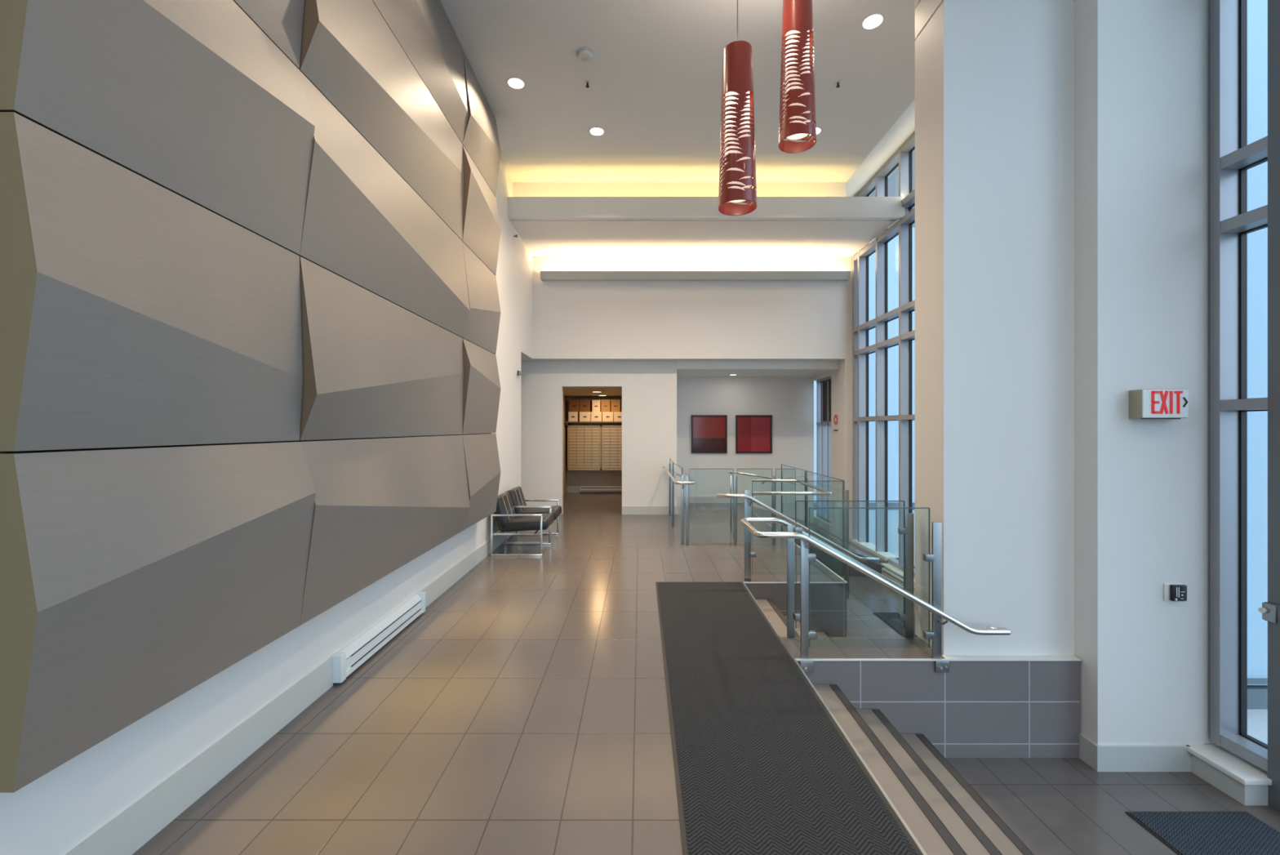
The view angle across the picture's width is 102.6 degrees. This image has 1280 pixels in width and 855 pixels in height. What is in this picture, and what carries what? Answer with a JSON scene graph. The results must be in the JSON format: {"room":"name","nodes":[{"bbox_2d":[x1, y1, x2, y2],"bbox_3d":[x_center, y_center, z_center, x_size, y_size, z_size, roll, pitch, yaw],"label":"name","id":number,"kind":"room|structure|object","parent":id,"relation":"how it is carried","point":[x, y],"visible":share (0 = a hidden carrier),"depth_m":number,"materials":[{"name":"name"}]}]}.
{"room":"lobby","nodes":[
{"label":"lobby","id":0,"kind":"room"},
{"bbox_2d":[0,159,532,854],"bbox_3d":[-2.090,-1.300,2.725,0.220,5.900,13.450,0,0,0],"label":"wall","id":1,"kind":"structure","parent":0,"point":[54,813],"depth_m":2.55,"materials":[{"name":"white paint"}]},
{"bbox_2d":[0,0,500,792],"bbox_3d":[-1.816,-1.361,3.832,0.326,4.762,4.796,0,0,0],"label":"wall panels","id":2,"kind":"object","parent":1,"relation":"attached to","point":[250,308],"depth_m":2.08,"materials":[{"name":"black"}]},
{"bbox_2d":[65,531,515,854],"bbox_3d":[-1.971,1.560,2.275,0.018,0.180,12.550,0,0,0],"label":"baseboard","id":3,"kind":"structure","parent":1,"relation":"attached to","point":[127,832],"depth_m":2.38,"materials":[{"name":"grey paint"}]},
{"bbox_2d":[330,591,425,683],"bbox_3d":[-1.944,1.548,3.925,0.071,0.175,1.290,0,0,0],"label":"baseboard heater","id":4,"kind":"object","parent":1,"relation":"attached to","point":[356,652],"visible":1,"depth_m":3.74,"materials":[{"name":"white metal"}]},
{"bbox_2d":[507,196,905,219],"bbox_3d":[0.990,-3.295,7.750,5.940,0.310,0.160,0,0,0],"label":"beam","id":5,"kind":"structure","parent":1,"relation":"attached to","point":[518,207],"depth_m":7.67,"materials":[{"name":"white paint"}]},
{"bbox_2d":[520,358,535,360],"bbox_3d":[-3.090,-1.333,9.145,2.220,0.134,1.190,0,0,0],"label":"ceiling","id":6,"kind":"structure","parent":0,"point":[522,359],"depth_m":9.59,"materials":[{"name":"white paint"}]},
{"bbox_2d":[132,492,945,854],"bbox_3d":[-0.085,2.000,4.500,8.230,0.700,17.000,0,0,0],"label":"floor","id":7,"kind":"structure","parent":0,"point":[525,711],"depth_m":2.91,"materials":[{"name":"tile"}]},
{"bbox_2d":[490,491,554,555],"bbox_3d":[-1.569,1.271,6.910,0.743,0.758,0.660,0,0,0],"label":"armchair","id":8,"kind":"object","parent":7,"relation":"on","point":[506,517],"visible":0.98,"depth_m":6.63,"materials":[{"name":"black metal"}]},
{"bbox_2d":[493,491,515,530],"bbox_3d":[-1.823,1.120,6.910,0.235,0.444,0.560,0,0,0],"label":"cushion","id":9,"kind":"object","parent":8,"relation":"on","point":[504,505],"depth_m":6.66,"materials":[{"name":"black leather"}]},
{"bbox_2d":[500,512,554,531],"bbox_3d":[-1.509,1.275,6.910,0.622,0.164,0.560,0,0,0],"label":"seat cushion","id":10,"kind":"object","parent":8,"relation":"on","point":[508,523],"depth_m":6.64,"materials":[{"name":"black leather"}]},
{"bbox_2d":[505,485,561,543],"bbox_3d":[-1.569,1.271,7.600,0.743,0.758,0.660,0,0,0],"label":"armchair","id":11,"kind":"object","parent":7,"relation":"on","point":[517,495],"visible":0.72,"depth_m":7.49,"materials":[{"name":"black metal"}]},
{"bbox_2d":[505,485,526,513],"bbox_3d":[-1.823,1.120,7.600,0.235,0.444,0.560,0,0,0],"label":"cushion","id":12,"kind":"object","parent":11,"relation":"on","point":[517,495],"depth_m":7.47,"materials":[{"name":"black leather"}]},
{"bbox_2d":[519,505,561,519],"bbox_3d":[-1.509,1.275,7.600,0.622,0.164,0.560,0,0,0],"label":"seat cushion","id":13,"kind":"object","parent":11,"relation":"on","point":[556,509],"depth_m":7.44,"materials":[{"name":"black leather"}]},
{"bbox_2d":[662,457,795,545],"bbox_3d":[1.297,1.112,8.364,1.751,1.076,2.610,0,0,0],"label":"guard","id":14,"kind":"object","parent":7,"relation":"on","point":[676,478],"visible":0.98,"depth_m":7.23,"materials":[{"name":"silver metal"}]},
{"bbox_2d":[728,470,804,531],"bbox_3d":[2.080,1.166,8.162,1.346,0.968,0.041,0,0,0],"label":"handrail","id":15,"kind":"object","parent":7,"relation":"on","point":[729,471],"visible":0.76,"depth_m":8.15,"materials":[{"name":"white metal"}]},
{"bbox_2d":[655,582,921,854],"bbox_3d":[0.626,1.645,0.830,0.918,0.011,9.260,0,0,0],"label":"runner mat","id":16,"kind":"object","parent":7,"relation":"on","point":[762,766],"visible":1,"depth_m":2.64,"materials":[{"name":"carpet"}]},
{"bbox_2d":[715,480,879,598],"bbox_3d":[1.650,1.207,5.452,1.700,1.266,0.186,0,0,0],"label":"guard","id":17,"kind":"object","parent":7,"relation":"on","point":[748,500],"visible":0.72,"depth_m":5.52,"materials":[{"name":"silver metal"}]},
{"bbox_2d":[751,463,844,575],"bbox_3d":[1.730,1.207,6.812,1.019,1.266,2.545,0,0,0],"label":"guard","id":18,"kind":"object","parent":7,"relation":"attached to","point":[824,491],"visible":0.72,"depth_m":6.19,"materials":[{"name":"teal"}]},
{"bbox_2d":[786,500,914,637],"bbox_3d":[1.654,1.112,4.025,0.992,1.076,0.040,0,0,0],"label":"guard","id":19,"kind":"object","parent":7,"relation":"on","point":[908,530],"visible":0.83,"depth_m":4.03,"materials":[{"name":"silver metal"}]},
{"bbox_2d":[563,395,622,495],"bbox_3d":[-0.775,0.425,11.525,2.450,2.450,3.250,0,0,0],"label":"wall","id":20,"kind":"structure","parent":0,"point":[571,477],"depth_m":13.00,"materials":[{"name":"beige paint"}]},
{"bbox_2d":[566,485,579,492],"bbox_3d":[-1.690,1.565,12.990,0.320,0.170,0.020,0,0,0],"label":"baseboard","id":21,"kind":"structure","parent":20,"relation":"attached to","point":[569,488],"depth_m":12.98,"materials":[{"name":"grey paint"}]},
{"bbox_2d":[567,425,601,470],"bbox_3d":[-1.373,0.500,12.799,0.815,1.100,0.382,0,0,0],"label":"bank","id":22,"kind":"object","parent":20,"relation":"attached to","point":[584,442],"visible":1,"depth_m":12.61,"materials":[{"name":"beige"}]},
{"bbox_2d":[564,421,622,425],"bbox_3d":[-0.775,-0.098,12.745,2.150,0.095,0.490,0,0,0],"label":"storage shelf","id":23,"kind":"object","parent":20,"relation":"attached to","point":[566,422],"visible":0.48,"depth_m":12.50,"materials":[{"name":"brown wood"}]},
{"bbox_2d":[568,411,579,421],"bbox_3d":[-1.635,-0.265,12.730,0.230,0.235,0.410,0,0,0],"label":"box","id":24,"kind":"object","parent":23,"relation":"on","point":[572,415],"visible":0.88,"depth_m":12.53,"materials":[{"name":"beige cardboard"}]},
{"bbox_2d":[568,399,579,412],"bbox_3d":[-1.610,-0.533,12.730,0.260,0.300,0.410,0,0,0],"label":"cardboard box","id":25,"kind":"object","parent":24,"relation":"on","point":[574,404],"visible":0.81,"depth_m":12.53,"materials":[{"name":"brown cardboard"}]},
{"bbox_2d":[579,411,591,421],"bbox_3d":[-1.345,-0.265,12.730,0.270,0.235,0.410,0,0,0],"label":"box","id":26,"kind":"object","parent":23,"relation":"on","point":[584,415],"visible":0.81,"depth_m":12.53,"materials":[{"name":"beige cardboard"}]},
{"bbox_2d":[579,399,591,411],"bbox_3d":[-1.345,-0.533,12.730,0.260,0.300,0.410,0,0,0],"label":"cardboard box","id":27,"kind":"object","parent":26,"relation":"on","point":[585,405],"visible":0.93,"depth_m":12.53,"materials":[{"name":"brown cardboard"}]},
{"bbox_2d":[591,411,602,421],"bbox_3d":[-1.065,-0.265,12.730,0.270,0.235,0.410,0,0,0],"label":"box","id":28,"kind":"object","parent":23,"relation":"on","point":[595,415],"visible":0.83,"depth_m":12.53,"materials":[{"name":"beige cardboard"}]},
{"bbox_2d":[591,400,600,411],"bbox_3d":[-1.070,-0.528,12.730,0.200,0.290,0.410,0,0,0],"label":"box","id":29,"kind":"object","parent":28,"relation":"on","point":[596,403],"visible":0.83,"depth_m":12.53,"materials":[{"name":"beige cardboard"}]},
{"bbox_2d":[602,411,613,421],"bbox_3d":[-0.785,-0.265,12.730,0.270,0.235,0.410,0,0,0],"label":"box","id":30,"kind":"object","parent":23,"relation":"on","point":[606,415],"visible":0.86,"depth_m":12.53,"materials":[{"name":"beige cardboard"}]},
{"bbox_2d":[600,399,611,411],"bbox_3d":[-0.840,-0.533,12.730,0.230,0.300,0.410,0,0,0],"label":"cardboard box","id":31,"kind":"object","parent":30,"relation":"on","point":[606,404],"visible":0.88,"depth_m":12.53,"materials":[{"name":"brown cardboard"}]},
{"bbox_2d":[613,411,622,421],"bbox_3d":[-0.505,-0.265,12.730,0.270,0.235,0.410,0,0,0],"label":"box","id":32,"kind":"object","parent":23,"relation":"on","point":[617,415],"visible":0.71,"depth_m":12.53,"materials":[{"name":"beige cardboard"}]},
{"bbox_2d":[610,399,621,411],"bbox_3d":[-0.595,-0.533,12.730,0.230,0.300,0.410,0,0,0],"label":"cardboard box","id":33,"kind":"object","parent":32,"relation":"on","point":[615,403],"visible":0.93,"depth_m":12.53,"materials":[{"name":"brown cardboard"}]},
{"bbox_2d":[579,485,622,491],"bbox_3d":[-0.760,1.550,12.963,1.520,0.140,0.075,0,0,0],"label":"baseboard heater","id":34,"kind":"object","parent":20,"relation":"attached to","point":[582,488],"visible":0.59,"depth_m":12.93,"materials":[{"name":"white metal"}]},
{"bbox_2d":[601,425,622,470],"bbox_3d":[-0.545,0.500,12.799,0.810,1.100,0.382,0,0,0],"label":"bank","id":35,"kind":"object","parent":20,"relation":"attached to","point":[611,435],"visible":0.7,"depth_m":12.61,"materials":[{"name":"beige"}]},
{"bbox_2d":[563,386,622,396],"bbox_3d":[-0.775,-0.860,11.525,2.450,0.180,3.250,0,0,0],"label":"ceiling","id":36,"kind":"structure","parent":0,"point":[567,391],"depth_m":11.00,"materials":[{"name":"beige paint"}]},
{"bbox_2d":[440,0,916,196],"bbox_3d":[1.110,-4.050,2.800,6.180,0.600,13.600,0,0,0],"label":"ceiling","id":37,"kind":"structure","parent":0,"point":[655,73],"depth_m":5.60,"materials":[{"name":"white paint"}]},
{"bbox_2d":[506,76,525,89],"bbox_3d":[-1.350,-3.747,5.590,0.201,0.006,0.201,0,0,0],"label":"recessed light","id":38,"kind":"object","parent":37,"relation":"in","point":[514,82],"visible":1,"depth_m":5.58,"materials":[{"name":"white plastic"}]},
{"bbox_2d":[575,46,594,62],"bbox_3d":[-0.550,-3.726,5.150,0.190,0.048,0.190,0,0,0],"label":"smoke detector","id":39,"kind":"object","parent":37,"relation":"attached to","point":[584,54],"visible":1,"depth_m":5.11,"materials":[{"name":"white plastic"}]},
{"bbox_2d":[584,80,590,87],"bbox_3d":[-0.570,-3.725,5.570,0.060,0.050,0.060,0,0,0],"label":"sprinkler head","id":40,"kind":"object","parent":37,"relation":"attached to","point":[587,82],"visible":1,"depth_m":5.56},
{"bbox_2d":[588,126,604,136],"bbox_3d":[-0.546,-3.747,6.500,0.201,0.006,0.201,0,0,0],"label":"recessed light","id":41,"kind":"object","parent":37,"relation":"in","point":[595,131],"visible":1,"depth_m":6.49,"materials":[{"name":"white"}]},
{"bbox_2d":[718,0,756,215],"bbox_3d":[0.684,-2.645,3.600,0.266,2.210,0.266,0,0,0],"label":"pendant lamp","id":42,"kind":"object","parent":37,"relation":"hanging from","point":[735,180],"visible":1,"depth_m":3.51,"materials":[{"name":"red metal"}]},
{"bbox_2d":[725,91,749,130],"bbox_3d":[0.684,-2.211,3.600,0.166,0.286,0.166,0,0,0],"label":"diffuser","id":43,"kind":"object","parent":42,"relation":"attached to","point":[730,95],"depth_m":3.53,"materials":[{"name":"white"}]},
{"bbox_2d":[778,0,816,153],"bbox_3d":[1.150,-2.912,3.750,0.266,1.675,0.266,0,0,0],"label":"pendant lamp","id":44,"kind":"object","parent":37,"relation":"hanging from","point":[798,70],"visible":1,"depth_m":3.66,"materials":[{"name":"red plastic"}]},
{"bbox_2d":[785,30,808,70],"bbox_3d":[1.150,-2.746,3.750,0.166,0.286,0.166,0,0,0],"label":"diffuser","id":45,"kind":"object","parent":44,"relation":"attached to","point":[791,36],"depth_m":3.68,"materials":[{"name":"white"}]},
{"bbox_2d":[808,126,822,136],"bbox_3d":[2.200,-3.747,6.500,0.201,0.006,0.201,0,0,0],"label":"recessed light","id":46,"kind":"object","parent":37,"relation":"in","point":[819,130],"visible":0.37,"depth_m":6.48,"materials":[{"name":"white"}]},
{"bbox_2d":[835,80,840,87],"bbox_3d":[2.150,-3.725,5.570,0.060,0.050,0.060,0,0,0],"label":"sprinkler head","id":47,"kind":"object","parent":37,"relation":"attached to","point":[837,82],"visible":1,"depth_m":5.56},
{"bbox_2d":[861,12,884,30],"bbox_3d":[2.150,-3.747,4.740,0.201,0.006,0.201,0,0,0],"label":"recessed light","id":48,"kind":"object","parent":37,"relation":"in","point":[873,20],"visible":1,"depth_m":4.74,"materials":[{"name":"white"}]},
{"bbox_2d":[532,256,852,539],"bbox_3d":[1.025,-0.935,9.595,6.010,6.570,0.290,0,0,0],"label":"wall","id":49,"kind":"structure","parent":0,"point":[572,320],"depth_m":9.45,"materials":[{"name":"white paint"}]},
{"bbox_2d":[520,360,676,514],"bbox_3d":[-1.750,0.175,9.820,4.900,2.950,0.160,0,0,0],"label":"wall","id":50,"kind":"structure","parent":49,"relation":"in","point":[649,388],"depth_m":9.75,"materials":[{"name":"white paint"}]},
{"bbox_2d":[560,506,668,514],"bbox_3d":[-1.741,1.573,9.811,4.918,0.155,0.178,0,0,0],"label":"baseboard","id":51,"kind":"structure","parent":50,"relation":"attached to","point":[625,509],"depth_m":9.72,"materials":[{"name":"grey paint"}]},
{"bbox_2d":[540,271,850,280],"bbox_3d":[1.000,-2.760,9.355,5.610,0.130,0.190,0,0,0],"label":"uplight","id":52,"kind":"object","parent":49,"relation":"attached to","point":[544,275],"visible":1,"depth_m":9.29,"materials":[{"name":"grey paint"}]},
{"bbox_2d":[510,182,896,256],"bbox_3d":[0.965,-3.550,8.640,5.890,0.800,1.620,0,0,0],"label":"ceiling","id":53,"kind":"structure","parent":0,"point":[542,237],"depth_m":8.25,"materials":[{"name":"white paint"}]},
{"bbox_2d":[676,376,813,531],"bbox_3d":[2.125,0.525,10.650,3.350,3.650,1.500,0,0,0],"label":"wall","id":54,"kind":"structure","parent":0,"point":[789,400],"depth_m":11.22,"materials":[{"name":"white paint"}]},
{"bbox_2d":[691,414,727,453],"bbox_3d":[1.510,0.145,11.200,0.780,0.830,0.039,0,0,0],"label":"framed picture","id":55,"kind":"object","parent":54,"relation":"attached to","point":[708,432],"visible":1,"depth_m":11.20,"materials":[{"name":"red"}]},
{"bbox_2d":[684,496,744,502],"bbox_3d":[1.500,1.580,11.210,1.600,0.140,0.020,0,0,0],"label":"baseboard","id":56,"kind":"structure","parent":54,"relation":"attached to","point":[692,499],"depth_m":11.20,"materials":[{"name":"grey paint"}]},
{"bbox_2d":[735,414,772,453],"bbox_3d":[2.485,0.145,11.200,0.790,0.830,0.039,0,0,0],"label":"framed picture","id":57,"kind":"object","parent":54,"relation":"attached to","point":[753,433],"visible":1,"depth_m":11.20,"materials":[{"name":"red"}]},
{"bbox_2d":[676,360,839,376],"bbox_3d":[2.350,-1.195,10.520,3.300,0.170,1.560,0,0,0],"label":"ceiling","id":58,"kind":"structure","parent":0,"point":[684,368],"depth_m":9.74,"materials":[{"name":"white paint"}]},
{"bbox_2d":[744,582,846,636],"bbox_3d":[1.653,2.001,5.465,1.095,0.699,0.009,0,0,0],"label":"tiled wall","id":59,"kind":"structure","parent":0,"point":[828,601],"depth_m":5.46,"materials":[{"name":"tile"}]},
{"bbox_2d":[794,543,844,582],"bbox_3d":[2.197,2.001,6.810,0.015,0.699,2.580,0,0,0],"label":"tiled wall","id":60,"kind":"structure","parent":0,"point":[794,544],"depth_m":5.95,"materials":[{"name":"tile"}]},
{"bbox_2d":[744,531,847,582],"bbox_3d":[1.655,1.651,6.775,1.110,0.010,2.650,0,0,0],"label":"trim","id":61,"kind":"structure","parent":60,"relation":"attached to","point":[779,531],"depth_m":5.45,"materials":[{"name":"white plastic"}]},
{"bbox_2d":[813,368,839,537],"bbox_3d":[3.900,0.525,10.570,0.200,3.650,1.660,0,0,0],"label":"wall","id":62,"kind":"structure","parent":0,"point":[833,527],"depth_m":10.02,"materials":[{"name":"white paint"}]},
{"bbox_2d":[816,376,831,523],"bbox_3d":[3.930,0.460,10.710,0.140,2.980,1.024,0,0,0],"label":"window","id":63,"kind":"structure","parent":62,"relation":"in","point":[823,428],"depth_m":10.86,"materials":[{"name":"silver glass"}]},
{"bbox_2d":[819,378,831,422],"bbox_3d":[3.880,-0.550,10.625,0.050,0.890,0.750,0,0,0],"label":"roller blind","id":64,"kind":"object","parent":63,"relation":"attached to","point":[824,382],"visible":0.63,"depth_m":10.71,"materials":[{"name":"grey fabric"}]},
{"bbox_2d":[833,414,837,431],"bbox_3d":[3.792,-0.092,9.950,0.015,0.315,0.200,0,0,0],"label":"wall sign","id":65,"kind":"object","parent":62,"relation":"attached to","point":[835,417],"visible":1,"depth_m":9.94,"materials":[{"name":"red plastic"}]},
{"bbox_2d":[796,660,1079,757],"bbox_3d":[2.118,2.000,3.850,2.025,0.700,0.400,0,0,0],"label":"tiled wall","id":66,"kind":"structure","parent":0,"point":[977,708],"depth_m":3.65,"materials":[{"name":"tile"}]},
{"bbox_2d":[800,506,949,672],"bbox_3d":[1.663,1.157,3.659,1.055,1.166,0.073,0,0,0],"label":"guard","id":67,"kind":"object","parent":66,"relation":"attached to","point":[806,557],"visible":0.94,"depth_m":3.66,"materials":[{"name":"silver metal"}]},
{"bbox_2d":[740,517,1011,635],"bbox_3d":[1.685,1.080,3.835,1.772,0.711,0.612,0,0,0],"label":"handrail","id":68,"kind":"object","parent":67,"relation":"attached to","point":[989,630],"visible":0.86,"depth_m":3.54,"materials":[{"name":"white metal"}]},
{"bbox_2d":[795,654,1081,660],"bbox_3d":[2.115,1.651,3.675,2.030,0.010,0.070,0,0,0],"label":"trim","id":69,"kind":"structure","parent":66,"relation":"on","point":[948,657],"depth_m":3.66,"materials":[{"name":"white stone"}]},
{"bbox_2d":[915,0,1074,655],"bbox_3d":[3.113,-0.935,3.905,1.834,6.570,0.390,0,0,0],"label":"wall pillar","id":70,"kind":"structure","parent":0,"point":[994,79],"depth_m":3.71,"materials":[{"name":"white paint"}]},
{"bbox_2d":[840,576,1279,854],"bbox_3d":[2.550,2.500,2.725,3.100,0.300,13.450,0,0,0],"label":"floor","id":71,"kind":"structure","parent":0,"point":[1055,806],"depth_m":3.28,"materials":[{"name":"tile"}]},
{"bbox_2d":[742,582,832,636],"bbox_3d":[1.548,1.997,4.755,0.912,0.704,1.400,0,0,0],"label":"staircase","id":72,"kind":"structure","parent":71,"relation":"on","point":[778,621],"depth_m":5.01,"materials":[{"name":"tile"}]},
{"bbox_2d":[872,612,918,636],"bbox_3d":[3.325,2.345,5.550,0.750,0.011,1.900,0,0,0],"label":"entrance mat","id":73,"kind":"object","parent":71,"relation":"on","point":[891,619],"visible":0.17,"depth_m":6.20,"materials":[{"name":"black rubber"}]},
{"bbox_2d":[793,658,1034,854],"bbox_3d":[1.548,1.997,-0.152,0.912,0.704,7.595,0,0,0],"label":"staircase","id":74,"kind":"structure","parent":71,"relation":"on","point":[941,812],"depth_m":2.82,"materials":[{"name":"tile"}]},
{"bbox_2d":[1124,811,1279,854],"bbox_3d":[3.330,2.345,0.065,0.740,0.011,6.130,0,0,0],"label":"entrance mat","id":75,"kind":"object","parent":71,"relation":"on","point":[1185,833],"visible":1,"depth_m":2.97,"materials":[{"name":"black rubber"}]},
{"bbox_2d":[1267,0,1279,812],"bbox_3d":[4.002,-0.935,3.121,0.196,6.570,0.142,0,0,0],"label":"door","id":76,"kind":"structure","parent":71,"relation":"on","point":[1273,6],"depth_m":3.16,"materials":[{"name":"silver metal"}]},
{"bbox_2d":[1257,601,1279,624],"bbox_3d":[3.885,1.143,3.138,0.060,0.115,0.126,0,0,0],"label":"door lock","id":77,"kind":"object","parent":76,"relation":"attached to","point":[1270,611],"visible":1,"depth_m":3.15,"materials":[{"name":"silver metal"}]},
{"bbox_2d":[1072,0,1216,744],"bbox_3d":[3.595,-0.935,3.635,0.910,6.570,0.230,0,0,0],"label":"wall","id":78,"kind":"structure","parent":0,"point":[1142,67],"depth_m":3.52,"materials":[{"name":"white paint"}]},
{"bbox_2d":[1079,733,1191,771],"bbox_3d":[3.441,2.264,3.575,0.638,0.172,0.146,0,0,0],"label":"baseboard","id":79,"kind":"structure","parent":78,"relation":"attached to","point":[1101,757],"depth_m":3.50,"materials":[{"name":"grey paint"}]},
{"bbox_2d":[1128,389,1188,418],"bbox_3d":[3.502,-0.155,3.466,0.305,0.198,0.108,0,0,0],"label":"exit sign","id":80,"kind":"object","parent":78,"relation":"attached to","point":[1143,403],"visible":1,"depth_m":3.42,"materials":[{"name":"beige plastic"}]},
{"bbox_2d":[1163,583,1186,600],"bbox_3d":[3.654,1.127,3.502,0.132,0.117,0.037,0,0,0],"label":"button","id":81,"kind":"object","parent":78,"relation":"attached to","point":[1171,592],"visible":1,"depth_m":3.49,"materials":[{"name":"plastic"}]},
{"bbox_2d":[1191,753,1267,805],"bbox_3d":[3.930,2.283,3.355,0.340,0.135,0.330,0,0,0],"label":"wall","id":82,"kind":"structure","parent":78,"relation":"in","point":[1247,795],"depth_m":3.27,"materials":[{"name":"grey paint"}]},
{"bbox_2d":[1185,744,1271,785],"bbox_3d":[3.917,2.196,3.350,0.365,0.035,0.360,0,0,0],"label":"window sill","id":83,"kind":"structure","parent":82,"relation":"on","point":[1241,770],"depth_m":3.32,"materials":[{"name":"white stone"}]},
{"bbox_2d":[1209,0,1267,772],"bbox_3d":[3.995,-1.035,3.322,0.170,6.386,0.419,0,0,0],"label":"window","id":84,"kind":"structure","parent":83,"relation":"on","point":[1231,156],"depth_m":3.46,"materials":[{"name":"silver metal"}]},
{"label":"outside","id":85,"kind":"structure","parent":0,"visible":0},
{"bbox_2d":[813,509,1267,744],"bbox_3d":[5.000,2.525,5.000,70.000,0.250,70.000,0,0,0],"label":"ground","id":86,"kind":"structure","parent":85,"point":[1257,719],"depth_m":10.26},
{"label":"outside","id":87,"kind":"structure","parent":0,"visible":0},
{"bbox_2d":[779,226,915,502],"bbox_3d":[10.100,-1.825,15.200,11.800,8.050,0.400,0,0,0],"label":"sky","id":88,"kind":"structure","parent":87,"point":[893,245],"depth_m":15.00,"materials":[{"name":"blue"}]},
{"bbox_2d":[813,502,915,509],"bbox_3d":[10.100,2.305,15.190,11.800,0.190,0.460,0,0,0],"label":"trim","id":89,"kind":"structure","parent":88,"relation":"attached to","point":[870,504],"depth_m":14.96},
{"bbox_2d":[851,538,915,583],"bbox_3d":[3.950,2.200,6.775,0.300,0.300,5.350,0,0,0],"label":"window sill","id":90,"kind":"structure","parent":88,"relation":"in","point":[868,546],"depth_m":8.31,"materials":[{"name":"white plastic"}]},
{"bbox_2d":[852,131,915,577],"bbox_3d":[3.995,-1.035,6.770,0.170,6.386,5.360,0,0,0],"label":"window","id":91,"kind":"structure","parent":90,"relation":"on","point":[902,157],"depth_m":8.46,"materials":[{"name":"silver metal"}]},
{"bbox_2d":[881,567,915,592],"bbox_3d":[3.823,2.263,6.525,0.074,0.135,3.050,0,0,0],"label":"baseboard heater","id":92,"kind":"object","parent":90,"relation":"attached to","point":[886,572],"visible":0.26,"depth_m":7.70,"materials":[{"name":"white metal"}]},
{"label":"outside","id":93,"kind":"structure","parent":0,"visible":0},
{"bbox_2d":[1247,0,1267,684],"bbox_3d":[4.942,-1.320,4.550,1.715,7.060,0.300,0,0,0],"label":"window","id":94,"kind":"structure","parent":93,"point":[1257,10],"depth_m":4.40,"materials":[{"name":"glass"}]},
{"bbox_2d":[1247,678,1267,709],"bbox_3d":[4.942,2.275,4.540,1.715,0.250,0.360,0,0,0],"label":"trim","id":95,"kind":"structure","parent":94,"relation":"attached to","point":[1257,695],"depth_m":4.37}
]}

